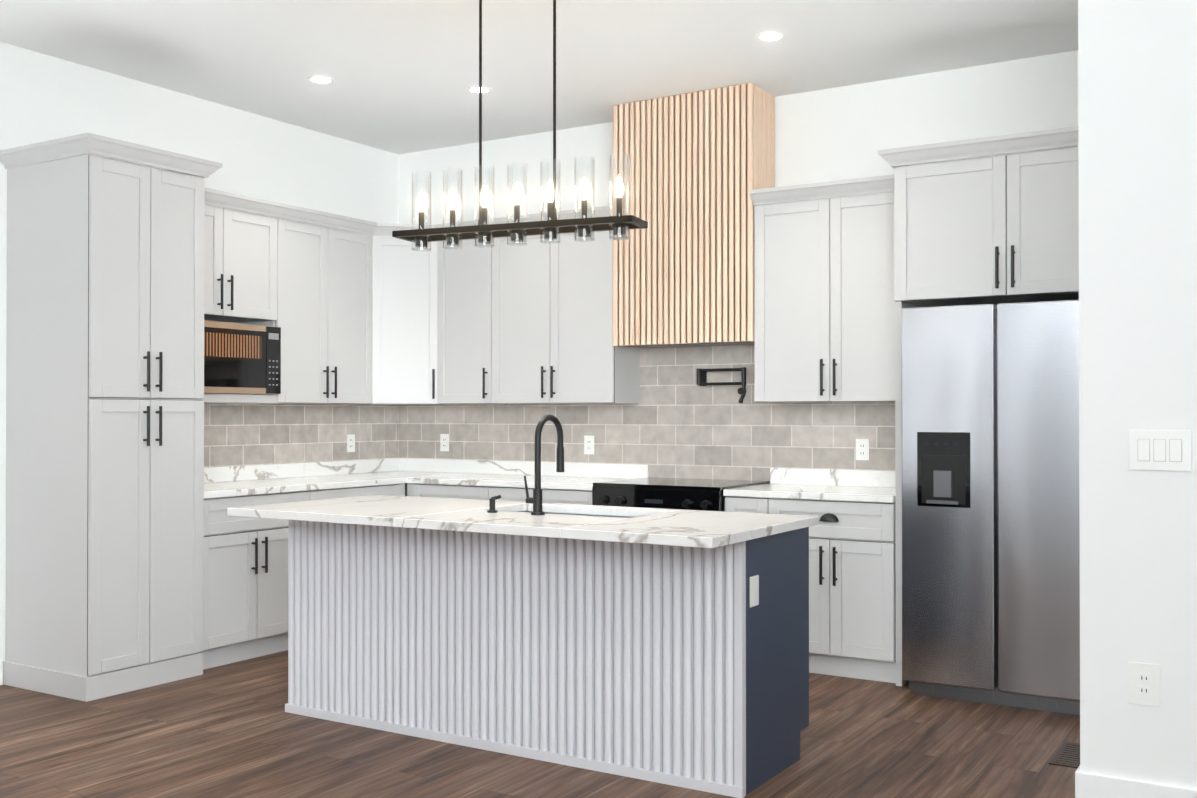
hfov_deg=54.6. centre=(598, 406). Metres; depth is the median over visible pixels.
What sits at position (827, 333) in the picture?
upper cabinet
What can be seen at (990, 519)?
refrigerator
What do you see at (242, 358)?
microwave
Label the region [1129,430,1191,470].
light switch
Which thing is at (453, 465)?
backsplash
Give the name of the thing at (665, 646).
kitchen island
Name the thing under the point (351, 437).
outlet
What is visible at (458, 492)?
base cabinet
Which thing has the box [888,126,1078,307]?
upper cabinet
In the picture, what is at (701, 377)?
pot filler
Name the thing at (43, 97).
wall
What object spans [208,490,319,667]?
base cabinet
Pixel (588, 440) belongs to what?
outlet
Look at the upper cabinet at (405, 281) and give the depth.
7.41 m
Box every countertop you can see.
[208,470,447,497]
[227,495,817,549]
[408,474,635,489]
[724,482,901,501]
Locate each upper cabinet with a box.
[208,202,267,323]
[228,214,371,405]
[336,221,457,405]
[440,238,499,405]
[500,231,643,405]
[752,190,903,405]
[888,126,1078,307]
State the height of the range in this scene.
0.907 m
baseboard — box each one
[0,657,2,684]
[1075,767,1196,797]
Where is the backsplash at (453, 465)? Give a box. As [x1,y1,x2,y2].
[400,458,901,485]
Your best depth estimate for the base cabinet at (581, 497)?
6.63 m
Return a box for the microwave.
[204,321,280,394]
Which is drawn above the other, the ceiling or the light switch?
the ceiling
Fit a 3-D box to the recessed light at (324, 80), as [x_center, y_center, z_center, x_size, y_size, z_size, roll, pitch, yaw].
[-1.495,-1.757,6.253,0.149,0.005,0.149,0,0,26]
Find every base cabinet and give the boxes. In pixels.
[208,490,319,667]
[320,482,407,499]
[408,482,495,499]
[496,486,591,504]
[723,494,779,513]
[780,498,908,685]
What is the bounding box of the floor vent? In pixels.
[1049,742,1079,767]
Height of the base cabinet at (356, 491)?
0.880 m
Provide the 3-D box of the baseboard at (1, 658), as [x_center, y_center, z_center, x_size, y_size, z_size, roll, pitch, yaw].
[-4.281,1.263,3.335,0.014,0.135,5.342,0,0,32]
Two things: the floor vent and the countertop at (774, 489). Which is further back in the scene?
the countertop at (774, 489)
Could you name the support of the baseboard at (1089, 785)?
attached to the wall at (1137, 108)
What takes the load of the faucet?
on the island countertop at (693, 529)
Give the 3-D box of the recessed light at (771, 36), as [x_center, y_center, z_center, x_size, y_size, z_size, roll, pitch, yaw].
[0.821,-1.762,5.532,0.149,0.005,0.149,0,0,26]
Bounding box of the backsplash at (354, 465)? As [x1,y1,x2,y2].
[208,458,399,481]
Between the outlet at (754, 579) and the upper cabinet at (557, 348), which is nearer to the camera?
the outlet at (754, 579)
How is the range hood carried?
attached to the wall at (842, 132)
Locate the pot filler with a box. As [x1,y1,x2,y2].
[697,367,745,402]
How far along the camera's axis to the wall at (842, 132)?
6.41 m
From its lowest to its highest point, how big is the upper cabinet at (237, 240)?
0.596 m
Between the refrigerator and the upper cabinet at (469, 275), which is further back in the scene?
the upper cabinet at (469, 275)
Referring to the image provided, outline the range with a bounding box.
[592,477,769,511]
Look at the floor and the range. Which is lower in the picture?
the floor
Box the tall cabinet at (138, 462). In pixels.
[3,134,207,701]
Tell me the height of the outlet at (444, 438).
0.117 m
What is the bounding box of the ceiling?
[0,0,1077,154]
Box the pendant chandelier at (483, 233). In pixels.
[392,0,647,251]
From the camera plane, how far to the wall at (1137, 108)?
3.71 m
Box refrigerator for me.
[901,300,1079,714]
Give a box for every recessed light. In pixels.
[307,76,334,84]
[466,86,492,93]
[755,31,785,41]
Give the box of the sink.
[519,506,634,517]
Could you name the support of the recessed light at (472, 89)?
in the ceiling
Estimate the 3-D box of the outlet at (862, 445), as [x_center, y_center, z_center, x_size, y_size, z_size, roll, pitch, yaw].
[1.433,0.236,6.304,0.072,0.117,0.006,0,0,32]
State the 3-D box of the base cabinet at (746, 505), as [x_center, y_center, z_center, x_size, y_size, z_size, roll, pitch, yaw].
[0.950,0.909,6.244,0.305,0.880,0.618,0,0,32]
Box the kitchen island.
[285,522,808,797]
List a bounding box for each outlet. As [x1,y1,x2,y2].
[347,434,354,451]
[440,434,448,450]
[584,436,593,453]
[750,575,758,607]
[856,439,868,459]
[1128,662,1159,706]
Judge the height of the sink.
0.227 m
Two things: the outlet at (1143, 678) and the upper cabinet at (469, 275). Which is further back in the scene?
the upper cabinet at (469, 275)
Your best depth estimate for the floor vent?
4.42 m
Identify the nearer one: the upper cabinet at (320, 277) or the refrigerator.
the refrigerator
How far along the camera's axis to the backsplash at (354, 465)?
7.22 m
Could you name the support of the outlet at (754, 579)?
attached to the kitchen island
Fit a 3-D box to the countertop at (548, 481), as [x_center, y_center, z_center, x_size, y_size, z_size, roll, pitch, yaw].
[-0.436,0.457,7.092,1.361,0.035,0.633,0,0,32]
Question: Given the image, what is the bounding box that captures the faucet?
[523,414,563,513]
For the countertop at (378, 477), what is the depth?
6.75 m
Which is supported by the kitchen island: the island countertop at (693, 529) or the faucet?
the island countertop at (693, 529)
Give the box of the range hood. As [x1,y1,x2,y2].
[613,83,774,347]
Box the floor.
[0,650,1079,797]
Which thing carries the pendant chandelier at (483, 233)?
hanging from the ceiling
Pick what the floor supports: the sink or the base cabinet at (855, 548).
the base cabinet at (855, 548)
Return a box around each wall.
[0,42,398,660]
[398,50,1077,495]
[1078,0,1196,788]
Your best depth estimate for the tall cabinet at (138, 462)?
5.50 m

